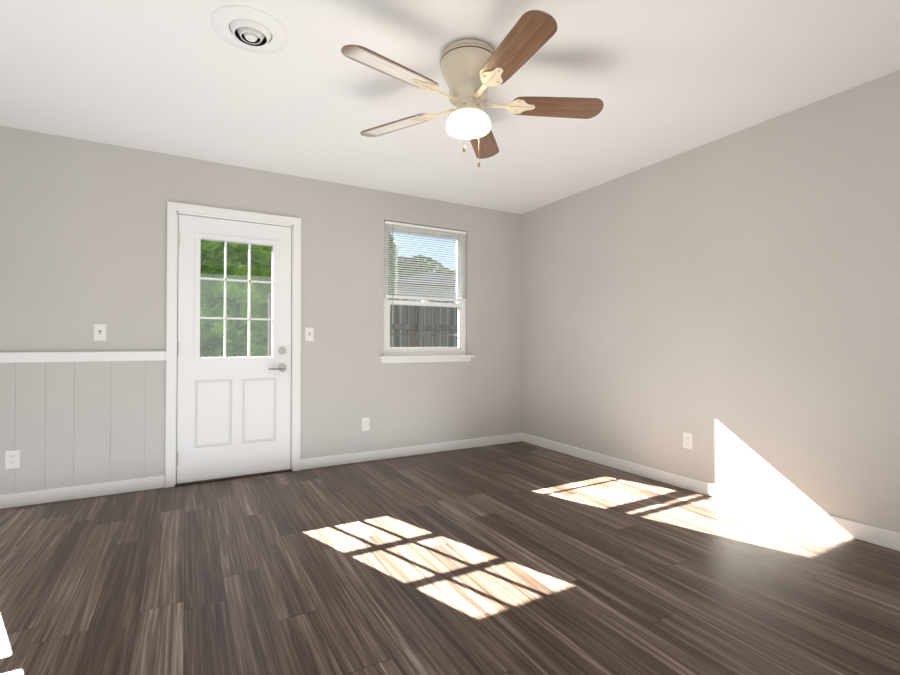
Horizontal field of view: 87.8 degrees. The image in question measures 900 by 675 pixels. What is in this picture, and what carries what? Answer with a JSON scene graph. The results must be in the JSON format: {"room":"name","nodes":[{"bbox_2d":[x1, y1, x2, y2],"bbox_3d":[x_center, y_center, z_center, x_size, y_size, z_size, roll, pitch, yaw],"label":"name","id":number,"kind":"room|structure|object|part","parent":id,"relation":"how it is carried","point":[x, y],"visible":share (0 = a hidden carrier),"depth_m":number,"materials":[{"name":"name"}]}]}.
{"room":"empty living room","nodes":[
{"label":"empty living room","id":0,"kind":"room"},
{"bbox_2d":[0,126,521,458],"bbox_3d":[-1.376,-0.122,3.905,4.850,2.440,0.150,0,-1,-29],"label":"wall","id":1,"kind":"structure","parent":0,"point":[83,237],"depth_m":3.92,"materials":[{"name":"beige paint"}]},
{"bbox_2d":[0,475,164,508],"bbox_3d":[-2.746,1.043,3.019,1.547,0.088,0.018,0,-1,-29],"label":"baseboard","id":2,"kind":"structure","parent":1,"relation":"attached to","point":[140,484],"depth_m":3.15,"materials":[{"name":"white wood"}]},
{"bbox_2d":[0,360,165,494],"bbox_3d":[-2.761,0.583,3.024,1.579,0.852,0.004,0,-1,-29],"label":"wainscot paneling","id":3,"kind":"structure","parent":1,"relation":"attached to","point":[66,424],"depth_m":3.17,"materials":[{"name":"beige paint"}]},
{"bbox_2d":[5,450,19,468],"bbox_3d":[-2.803,0.782,2.995,0.070,0.115,0.010,0,-1,-29],"label":"electrical outlet","id":4,"kind":"object","parent":3,"relation":"attached to","point":[12,458],"visible":1,"depth_m":2.99,"materials":[{"name":"white plastic"}]},
{"bbox_2d":[94,324,105,340],"bbox_3d":[-2.412,-0.036,3.220,0.070,0.115,0.020,0,-1,-29],"label":"light switch","id":5,"kind":"object","parent":1,"relation":"attached to","point":[99,332],"visible":1,"depth_m":3.22,"materials":[{"name":"white plastic"}]},
{"bbox_2d":[165,201,300,487],"bbox_3d":[-1.692,0.052,3.712,0.952,2.086,0.172,0,-1,-29],"label":"door frame","id":6,"kind":"structure","parent":1,"relation":"attached to","point":[174,210],"depth_m":3.53,"materials":[{"name":"white wood"}]},
{"bbox_2d":[176,214,291,483],"bbox_3d":[-1.668,0.083,3.660,0.818,1.997,0.114,0,-1,-29],"label":"door","id":7,"kind":"structure","parent":1,"relation":"in","point":[233,416],"depth_m":3.65,"materials":[{"name":"white paint"}]},
{"bbox_2d":[175,469,292,485],"bbox_3d":[-1.702,1.090,3.716,0.860,0.011,0.192,0,-1,-29],"label":"threshold","id":8,"kind":"object","parent":1,"relation":"attached to","point":[225,478],"visible":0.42,"depth_m":3.62,"materials":[{"name":"brown metal"}]},
{"bbox_2d":[305,327,313,340],"bbox_3d":[-1.177,-0.027,3.919,0.070,0.115,0.020,0,-1,-29],"label":"light switch","id":9,"kind":"object","parent":1,"relation":"attached to","point":[309,333],"visible":1,"depth_m":3.92,"materials":[{"name":"white plastic"}]},
{"bbox_2d":[362,417,369,430],"bbox_3d":[-0.749,0.771,4.157,0.070,0.115,0.010,0,-1,-29],"label":"electrical outlet","id":10,"kind":"object","parent":1,"relation":"attached to","point":[365,424],"visible":1,"depth_m":4.16,"materials":[{"name":"white plastic"}]},
{"bbox_2d":[300,433,519,469],"bbox_3d":[-0.240,1.060,4.437,2.297,0.088,0.018,0,-1,-29],"label":"baseboard","id":11,"kind":"structure","parent":1,"relation":"attached to","point":[325,461],"depth_m":4.32,"materials":[{"name":"white wood"}]},
{"bbox_2d":[379,221,473,362],"bbox_3d":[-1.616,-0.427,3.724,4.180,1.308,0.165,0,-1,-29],"label":"window unit","id":12,"kind":"structure","parent":1,"relation":"in","point":[459,238],"depth_m":4.50,"materials":[{"name":"white plastic"}]},
{"bbox_2d":[0,441,899,674],"bbox_3d":[0.040,1.117,1.388,5.150,0.100,5.900,0,-1,-29],"label":"floor","id":13,"kind":"structure","parent":0,"point":[519,558],"depth_m":2.08,"materials":[{"name":"wood"}]},
{"bbox_2d":[0,0,899,213],"bbox_3d":[0.040,-1.433,1.419,5.150,0.120,5.900,0,-1,-29],"label":"ceiling","id":14,"kind":"structure","parent":0,"point":[663,79],"depth_m":2.47,"materials":[{"name":"white paint"}]},
{"bbox_2d":[211,5,288,52],"bbox_3d":[-0.885,-1.341,2.078,0.316,0.047,0.316,0,-1,-29],"label":"ceiling vent","id":15,"kind":"object","parent":14,"relation":"in","point":[250,29],"visible":1,"depth_m":2.04,"materials":[{"name":"white"}]},
{"bbox_2d":[341,10,603,166],"bbox_3d":[0.087,-1.082,2.212,1.265,0.562,1.252,0,-1,-29],"label":"ceiling fan","id":16,"kind":"object","parent":14,"relation":"attached to","point":[472,70],"visible":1,"depth_m":2.16,"materials":[{"name":"beige wood"}]},
{"bbox_3d":[-0.241,-1.130,1.970,0.460,0.006,0.142,1,11,-41],"label":"blade","id":17,"kind":"part","parent":16,"relation":"part of","materials":[{"name":"brown wood"}]},
{"bbox_3d":[-0.282,-1.124,2.480,0.460,0.006,0.142,0,11,31],"label":"blade","id":18,"kind":"part","parent":16,"relation":"part of","materials":[{"name":"brown wood"}]},
{"bbox_3d":[0.190,-1.121,2.676,0.142,0.006,0.460,-13,-4,13],"label":"blade","id":19,"kind":"part","parent":16,"relation":"part of","materials":[{"name":"brown wood"}]},
{"bbox_3d":[0.256,-1.131,1.851,0.142,0.006,0.460,13,-6,-22],"label":"blade","id":20,"kind":"part","parent":16,"relation":"part of","materials":[{"name":"brown wood"}]},
{"bbox_3d":[0.523,-1.126,2.288,0.460,0.006,0.142,0,-13,-5],"label":"blade","id":21,"kind":"part","parent":16,"relation":"part of","materials":[{"name":"brown wood"}]},
{"bbox_2d":[521,70,899,533],"bbox_3d":[2.216,-0.138,2.634,0.150,2.440,5.900,0,-1,-29],"label":"wall","id":22,"kind":"structure","parent":0,"point":[731,302],"depth_m":3.03,"materials":[{"name":"beige paint"}]},
{"bbox_2d":[683,432,692,449],"bbox_3d":[1.708,0.741,3.359,0.010,0.115,0.070,0,-1,-29],"label":"electrical outlet","id":23,"kind":"object","parent":22,"relation":"attached to","point":[687,440],"visible":1,"depth_m":3.35,"materials":[{"name":"white plastic"}]},
{"bbox_2d":[520,433,899,550],"bbox_3d":[2.143,1.038,2.579,0.018,0.088,5.600,0,-1,-29],"label":"baseboard","id":24,"kind":"structure","parent":22,"relation":"attached to","point":[870,534],"depth_m":3.01,"materials":[{"name":"white wood"}]},
{"label":"outside","id":25,"kind":"structure","parent":0,"visible":0},
{"bbox_3d":[-30.567,1.990,54.007,120.000,0.440,115.850,0,-1,-29],"label":"lawn","id":26,"kind":"structure","parent":25,"visible":0},
{"bbox_2d":[200,281,239,337],"bbox_3d":[-5.866,-0.092,10.158,2.269,2.654,2.329,0,-1,-29],"label":"tree","id":27,"kind":"object","parent":26,"relation":"on","point":[207,302],"depth_m":9.95,"materials":[{"name":"green plant"}]},
{"bbox_2d":[200,322,266,356],"bbox_3d":[-4.696,0.558,8.416,4.920,1.704,2.499,0,-1,-29],"label":"hedge","id":28,"kind":"object","parent":26,"relation":"on","point":[239,339],"depth_m":8.15,"materials":[{"name":"green plant"}]},
{"bbox_2d":[200,295,267,349],"bbox_3d":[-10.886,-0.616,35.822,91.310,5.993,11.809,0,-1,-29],"label":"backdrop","id":29,"kind":"object","parent":26,"relation":"on","point":[259,311],"depth_m":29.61,"materials":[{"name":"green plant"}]},
{"bbox_2d":[200,240,271,332],"bbox_3d":[-8.524,-2.289,17.970,5.926,7.239,4.850,0,-1,-29],"label":"tree","id":30,"kind":"object","parent":26,"relation":"on","point":[215,290],"depth_m":17.34,"materials":[{"name":"green plant"}]},
{"bbox_2d":[212,265,271,336],"bbox_3d":[-11.479,-3.346,23.863,7.390,9.506,7.736,0,-1,-29],"label":"tree","id":31,"kind":"object","parent":26,"relation":"on","point":[265,292],"depth_m":22.10,"materials":[{"name":"green plant"}]},
{"bbox_2d":[232,233,393,255],"bbox_3d":[-5.853,-3.145,19.843,7.523,8.996,5.652,0,-1,-29],"label":"tree","id":32,"kind":"object","parent":26,"relation":"on","point":[271,248],"depth_m":18.70,"materials":[{"name":"green plant"}]},
{"bbox_2d":[267,292,457,355],"bbox_3d":[1.707,0.286,9.286,10.020,1.875,0.148,0,-1,-29],"label":"fence","id":33,"kind":"object","parent":26,"relation":"on","point":[427,313],"depth_m":8.02,"materials":[{"name":"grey wood"}]},
{"bbox_2d":[388,240,399,293],"bbox_3d":[-2.712,-0.872,11.734,2.944,4.263,2.380,0,-1,-29],"label":"tree","id":34,"kind":"object","parent":26,"relation":"on","point":[393,264],"depth_m":11.79,"materials":[{"name":"green plant"}]},
{"bbox_2d":[389,273,455,346],"bbox_3d":[-0.320,-0.658,19.360,7.300,4.010,6.800,0,-1,-29],"label":"house","id":35,"kind":"structure","parent":26,"relation":"on","point":[426,291],"depth_m":15.75,"materials":[{"name":"white"}]},
{"bbox_2d":[391,255,455,280],"bbox_3d":[-1.683,-1.948,30.162,5.798,6.854,5.662,0,-1,-29],"label":"tree","id":36,"kind":"object","parent":26,"relation":"on","point":[418,266],"depth_m":28.99,"materials":[{"name":"green plant"}]},
{"bbox_3d":[-2.136,-0.168,0.172,0.150,2.440,5.900,0,-1,-29],"label":"wall","id":37,"kind":"structure","parent":0,"visible":0},
{"bbox_2d":[0,351,165,362],"bbox_3d":[-2.742,0.129,3.027,1.549,0.067,0.028,0,-1,-29],"label":"trim","id":38,"kind":"structure","parent":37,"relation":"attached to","point":[16,357],"depth_m":3.14,"materials":[{"name":"white wood"}]}
]}

